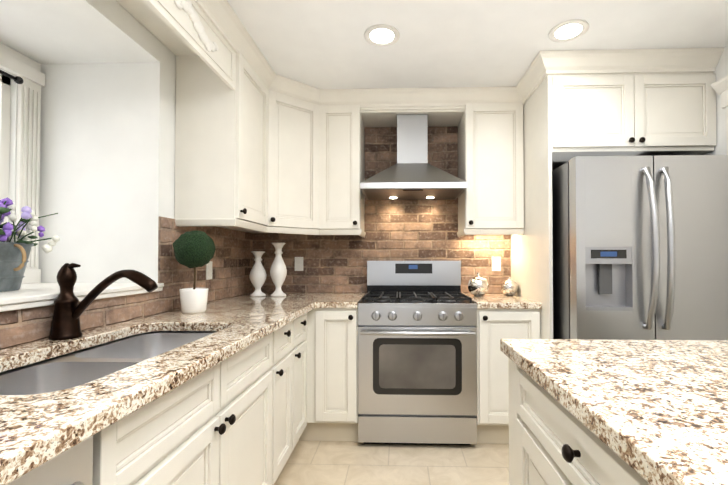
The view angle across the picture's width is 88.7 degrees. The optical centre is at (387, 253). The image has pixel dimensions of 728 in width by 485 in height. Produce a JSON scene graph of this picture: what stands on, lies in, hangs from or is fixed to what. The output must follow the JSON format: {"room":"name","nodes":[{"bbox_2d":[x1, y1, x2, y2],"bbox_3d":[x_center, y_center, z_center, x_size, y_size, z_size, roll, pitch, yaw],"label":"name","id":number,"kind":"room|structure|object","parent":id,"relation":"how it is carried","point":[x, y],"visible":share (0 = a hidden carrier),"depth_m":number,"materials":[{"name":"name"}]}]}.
{"room":"kitchen","nodes":[
{"label":"kitchen","id":0,"kind":"room"},
{"bbox_2d":[0,0,243,282],"bbox_3d":[-1.577,-0.006,0.427,0.730,2.440,5.350,0,-1,2],"label":"wall","id":1,"kind":"structure","parent":0,"point":[107,142],"depth_m":1.90,"materials":[{"name":"paint"}]},
{"bbox_2d":[0,43,44,283],"bbox_3d":[-1.844,-0.429,1.146,0.108,1.127,1.537,0,-1,2],"label":"window","id":2,"kind":"structure","parent":1,"relation":"in","point":[26,70],"depth_m":1.82,"materials":[{"name":"white wood"}]},
{"bbox_2d":[0,70,22,83],"bbox_3d":[-1.753,-0.816,1.082,0.077,0.034,1.322,0,-1,2],"label":"curtain rod","id":3,"kind":"object","parent":2,"relation":"attached to","point":[17,79],"visible":1,"depth_m":1.70,"materials":[{"name":"black metal"}]},
{"bbox_2d":[0,283,163,311],"bbox_3d":[-1.488,0.154,1.072,0.663,0.040,1.646,0,-1,2],"label":"sill","id":4,"kind":"structure","parent":1,"relation":"attached to","point":[29,295],"depth_m":1.41,"materials":[{"name":"white wood"}]},
{"bbox_2d":[0,197,59,291],"bbox_3d":[-1.475,-0.035,1.361,0.355,0.347,0.382,0,-1,2],"label":"potted flowers","id":5,"kind":"object","parent":4,"relation":"on","point":[15,248],"visible":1,"depth_m":1.39,"materials":[{"name":"metal"}]},
{"bbox_2d":[0,216,252,349],"bbox_3d":[-1.198,0.051,0.658,0.012,0.523,4.838,0,-1,2],"label":"brick wall","id":6,"kind":"structure","parent":1,"relation":"attached to","point":[232,263],"depth_m":1.94,"materials":[{"name":"brown brick"}]},
{"bbox_2d":[206,261,212,279],"bbox_3d":[-1.134,0.105,2.367,0.008,0.116,0.072,0,-1,2],"label":"electrical outlet","id":7,"kind":"object","parent":6,"relation":"attached to","point":[209,271],"visible":0.96,"depth_m":2.36,"materials":[{"name":"white plastic"}]},
{"bbox_2d":[172,48,271,227],"bbox_3d":[-0.957,-0.644,2.278,0.388,0.916,0.509,0,-1,2],"label":"upper cabinet","id":8,"kind":"object","parent":1,"relation":"attached to","point":[253,154],"depth_m":2.03,"materials":[{"name":"beige wood"}]},
{"bbox_2d":[364,127,364,231],"bbox_3d":[0.114,0.037,3.099,3.940,2.440,0.100,0,-1,2],"label":"wall","id":9,"kind":"structure","parent":0,"point":[364,177],"depth_m":3.07,"materials":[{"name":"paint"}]},
{"bbox_2d":[227,92,335,234],"bbox_3d":[-0.793,-0.636,2.758,0.687,0.916,0.657,0,-1,2],"label":"upper cabinet","id":10,"kind":"object","parent":9,"relation":"attached to","point":[299,127],"depth_m":2.64,"materials":[{"name":"beige wood"}]},
{"bbox_2d":[328,105,367,235],"bbox_3d":[-0.371,-0.634,2.882,0.351,0.916,0.382,0,-1,2],"label":"upper cabinet","id":11,"kind":"object","parent":9,"relation":"attached to","point":[346,124],"depth_m":2.73,"materials":[{"name":"beige wood"}]},
{"bbox_2d":[252,126,510,293],"bbox_3d":[-0.065,-0.345,3.055,2.126,1.393,0.012,0,-1,2],"label":"brick wall","id":12,"kind":"structure","parent":9,"relation":"attached to","point":[411,230],"depth_m":3.04,"materials":[{"name":"brown brick"}]},
{"bbox_2d":[295,257,302,270],"bbox_3d":[-0.728,0.082,3.058,0.072,0.116,0.008,0,-1,2],"label":"electrical outlet","id":13,"kind":"object","parent":12,"relation":"attached to","point":[298,263],"visible":1,"depth_m":3.06,"materials":[{"name":"white plastic"}]},
{"bbox_2d":[360,114,466,199],"bbox_3d":[0.186,-0.744,2.805,0.735,0.604,0.481,0,-1,2],"label":"range hood","id":14,"kind":"object","parent":12,"relation":"attached to","point":[412,174],"visible":1,"depth_m":2.74,"materials":[{"name":"silver metal"}]},
{"bbox_2d":[492,257,500,270],"bbox_3d":[0.881,0.082,3.007,0.072,0.116,0.008,0,-1,2],"label":"electrical outlet","id":15,"kind":"object","parent":12,"relation":"attached to","point":[496,263],"visible":1,"depth_m":3.00,"materials":[{"name":"white plastic"}]},
{"bbox_2d":[456,103,523,235],"bbox_3d":[0.782,-0.634,2.863,0.421,0.916,0.348,0,-1,2],"label":"upper cabinet","id":16,"kind":"object","parent":9,"relation":"attached to","point":[490,136],"depth_m":2.70,"materials":[{"name":"beige wood"}]},
{"bbox_2d":[275,441,508,484],"bbox_3d":[0.029,1.239,0.406,3.940,0.050,5.450,0,-1,2],"label":"floor","id":17,"kind":"structure","parent":0,"point":[332,463],"depth_m":2.19,"materials":[{"name":"tile"}]},
{"bbox_2d":[7,436,92,484],"bbox_3d":[-0.824,0.770,0.405,0.626,0.888,0.600,0,-1,2],"label":"dishwasher","id":18,"kind":"object","parent":17,"relation":"on","point":[73,465],"visible":0.4,"depth_m":0.65,"materials":[{"name":"silver metal"}]},
{"bbox_2d":[92,326,283,484],"bbox_3d":[-0.856,0.780,1.249,0.631,0.896,1.075,0,-1,2],"label":"base cabinet","id":19,"kind":"object","parent":17,"relation":"on","point":[254,413],"depth_m":1.15,"materials":[{"name":"beige wood"}]},
{"bbox_2d":[0,293,327,484],"bbox_3d":[-0.844,0.411,0.690,0.690,0.256,4.736,0,-1,2],"label":"countertop","id":20,"kind":"structure","parent":19,"relation":"on","point":[57,397],"depth_m":1.10,"materials":[{"name":"stone"}]},
{"bbox_2d":[49,263,157,339],"bbox_3d":[-0.984,0.162,1.296,0.367,0.261,0.090,0,-1,2],"label":"tap","id":21,"kind":"object","parent":20,"relation":"on","point":[69,310],"visible":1,"depth_m":1.28,"materials":[{"name":"brown metal"}]},
{"bbox_2d":[0,331,214,394],"bbox_3d":[-0.855,0.441,1.182,0.445,0.213,0.900,0,-1,2],"label":"sink basin","id":22,"kind":"object","parent":20,"relation":"in","point":[78,366],"depth_m":1.15,"materials":[{"name":"silver metal"}]},
{"bbox_2d":[173,231,215,313],"bbox_3d":[-1.003,0.090,1.931,0.194,0.424,0.200,0,-1,2],"label":"topiary plant","id":23,"kind":"object","parent":20,"relation":"on","point":[194,249],"visible":1,"depth_m":1.88,"materials":[{"name":"green plant"}]},
{"bbox_2d":[249,251,266,296],"bbox_3d":[-0.972,0.149,2.792,0.124,0.335,0.124,0,-1,2],"label":"vase","id":24,"kind":"object","parent":20,"relation":"on","point":[257,275],"visible":1,"depth_m":2.76,"materials":[{"name":"white ceramic"}]},
{"bbox_2d":[270,242,286,296],"bbox_3d":[-0.817,0.116,2.787,0.124,0.400,0.124,0,-1,2],"label":"vase","id":25,"kind":"object","parent":20,"relation":"on","point":[278,271],"visible":1,"depth_m":2.75,"materials":[{"name":"white ceramic"}]},
{"bbox_2d":[280,317,299,473],"bbox_3d":[-0.836,0.790,1.876,0.631,0.896,0.450,0,-1,2],"label":"base cabinet","id":26,"kind":"object","parent":17,"relation":"on","point":[290,426],"depth_m":2.00,"materials":[{"name":"beige wood"}]},
{"bbox_2d":[300,310,311,440],"bbox_3d":[-0.827,0.794,2.161,0.631,0.896,0.370,0,-1,2],"label":"base cabinet","id":27,"kind":"object","parent":17,"relation":"on","point":[306,319],"depth_m":2.30,"materials":[{"name":"beige wood"}]},
{"bbox_2d":[312,308,358,441],"bbox_3d":[-0.383,0.803,2.715,0.401,0.896,0.646,0,-1,2],"label":"base cabinet","id":28,"kind":"object","parent":17,"relation":"on","point":[335,414],"depth_m":2.40,"materials":[{"name":"beige wood"}]},
{"bbox_2d":[320,293,365,307],"bbox_3d":[-0.309,0.336,2.715,0.252,0.039,0.655,0,-1,2],"label":"countertop","id":29,"kind":"structure","parent":28,"relation":"on","point":[334,300],"depth_m":2.49,"materials":[{"name":"stone"}]},
{"bbox_2d":[358,261,476,444],"bbox_3d":[0.199,0.650,2.665,0.758,1.200,0.693,0,-1,2],"label":"range","id":30,"kind":"object","parent":17,"relation":"on","point":[417,353],"visible":1,"depth_m":2.38,"materials":[{"name":"silver metal"}]},
{"bbox_2d":[476,308,539,443],"bbox_3d":[0.785,0.803,2.678,0.404,0.896,0.646,0,-1,2],"label":"base cabinet","id":31,"kind":"object","parent":17,"relation":"on","point":[493,325],"depth_m":2.37,"materials":[{"name":"beige wood"}]},
{"bbox_2d":[463,293,541,308],"bbox_3d":[0.785,0.335,2.684,0.404,0.039,0.651,0,-1,2],"label":"countertop","id":32,"kind":"structure","parent":31,"relation":"on","point":[487,301],"depth_m":2.37,"materials":[{"name":"stone"}]},
{"bbox_2d":[468,272,488,295],"bbox_3d":[0.684,0.228,2.798,0.157,0.176,0.157,0,-1,2],"label":"ornament","id":33,"kind":"object","parent":32,"relation":"on","point":[478,284],"visible":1,"depth_m":2.74,"materials":[{"name":"silver glass"}]},
{"bbox_2d":[501,277,517,295],"bbox_3d":[0.925,0.246,2.820,0.127,0.142,0.127,0,-1,2],"label":"ornament","id":34,"kind":"object","parent":32,"relation":"on","point":[509,286],"visible":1,"depth_m":2.78,"materials":[{"name":"silver glass"}]},
{"bbox_2d":[509,358,650,484],"bbox_3d":[0.970,0.772,0.766,1.180,0.896,0.945,0,-1,2],"label":"base cabinet","id":35,"kind":"object","parent":17,"relation":"on","point":[552,441],"visible":0.4,"depth_m":0.83,"materials":[{"name":"beige wood"}]},
{"bbox_2d":[500,339,727,484],"bbox_3d":[0.957,0.289,-0.114,1.230,0.041,2.740,0,-1,2],"label":"countertop","id":36,"kind":"structure","parent":35,"relation":"on","point":[653,412],"depth_m":0.75,"materials":[{"name":"stone"}]},
{"bbox_2d":[511,72,716,338],"bbox_3d":[1.476,0.076,2.588,0.980,2.345,0.830,0,-1,2],"label":"surround","id":37,"kind":"object","parent":17,"relation":"on","point":[567,117],"visible":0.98,"depth_m":2.24,"materials":[{"name":"beige wood"}]},
{"bbox_2d":[552,155,727,339],"bbox_3d":[1.491,0.361,2.421,0.912,1.770,1.038,0,-1,2],"label":"refrigerator","id":38,"kind":"object","parent":17,"relation":"on","point":[640,247],"visible":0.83,"depth_m":2.00,"materials":[{"name":"silver metal"}]},
{"bbox_2d":[227,0,727,88],"bbox_3d":[0.029,-1.241,0.446,3.940,0.030,5.450,0,-1,2],"label":"ceiling","id":39,"kind":"structure","parent":0,"point":[321,44],"depth_m":2.03,"materials":[{"name":"paint"}]},
{"bbox_2d":[364,24,399,45],"bbox_3d":[-0.031,-1.198,2.043,0.196,0.004,0.196,0,-1,2],"label":"recessed light","id":40,"kind":"object","parent":39,"relation":"in","point":[382,35],"visible":1,"depth_m":2.04,"materials":[{"name":"white plastic"}]},
{"bbox_2d":[549,19,588,41],"bbox_3d":[0.974,-1.198,2.001,0.196,0.004,0.196,0,-1,2],"label":"recessed light","id":41,"kind":"object","parent":39,"relation":"in","point":[568,30],"visible":1,"depth_m":2.00,"materials":[{"name":"white plastic"}]},
{"bbox_2d":[703,45,727,154],"bbox_3d":[1.946,-0.008,0.315,0.100,2.440,5.350,0,-1,2],"label":"wall","id":42,"kind":"structure","parent":0,"point":[721,70],"depth_m":2.18,"materials":[{"name":"paint"}]},
{"bbox_2d":[194,0,723,106],"bbox_3d":[0.512,-1.170,0.514,2.774,0.105,4.420,0,-1,2],"label":"crown molding","id":43,"kind":"structure","parent":42,"relation":"attached to","point":[223,18],"depth_m":2.24,"materials":[{"name":"white wood"}]},
{"bbox_2d":[711,75,727,154],"bbox_3d":[1.898,0.116,1.495,0.069,2.230,1.310,0,-1,2],"label":"door frame","id":44,"kind":"structure","parent":42,"relation":"attached to","point":[719,86],"depth_m":2.12,"materials":[{"name":"white wood"}]}
]}

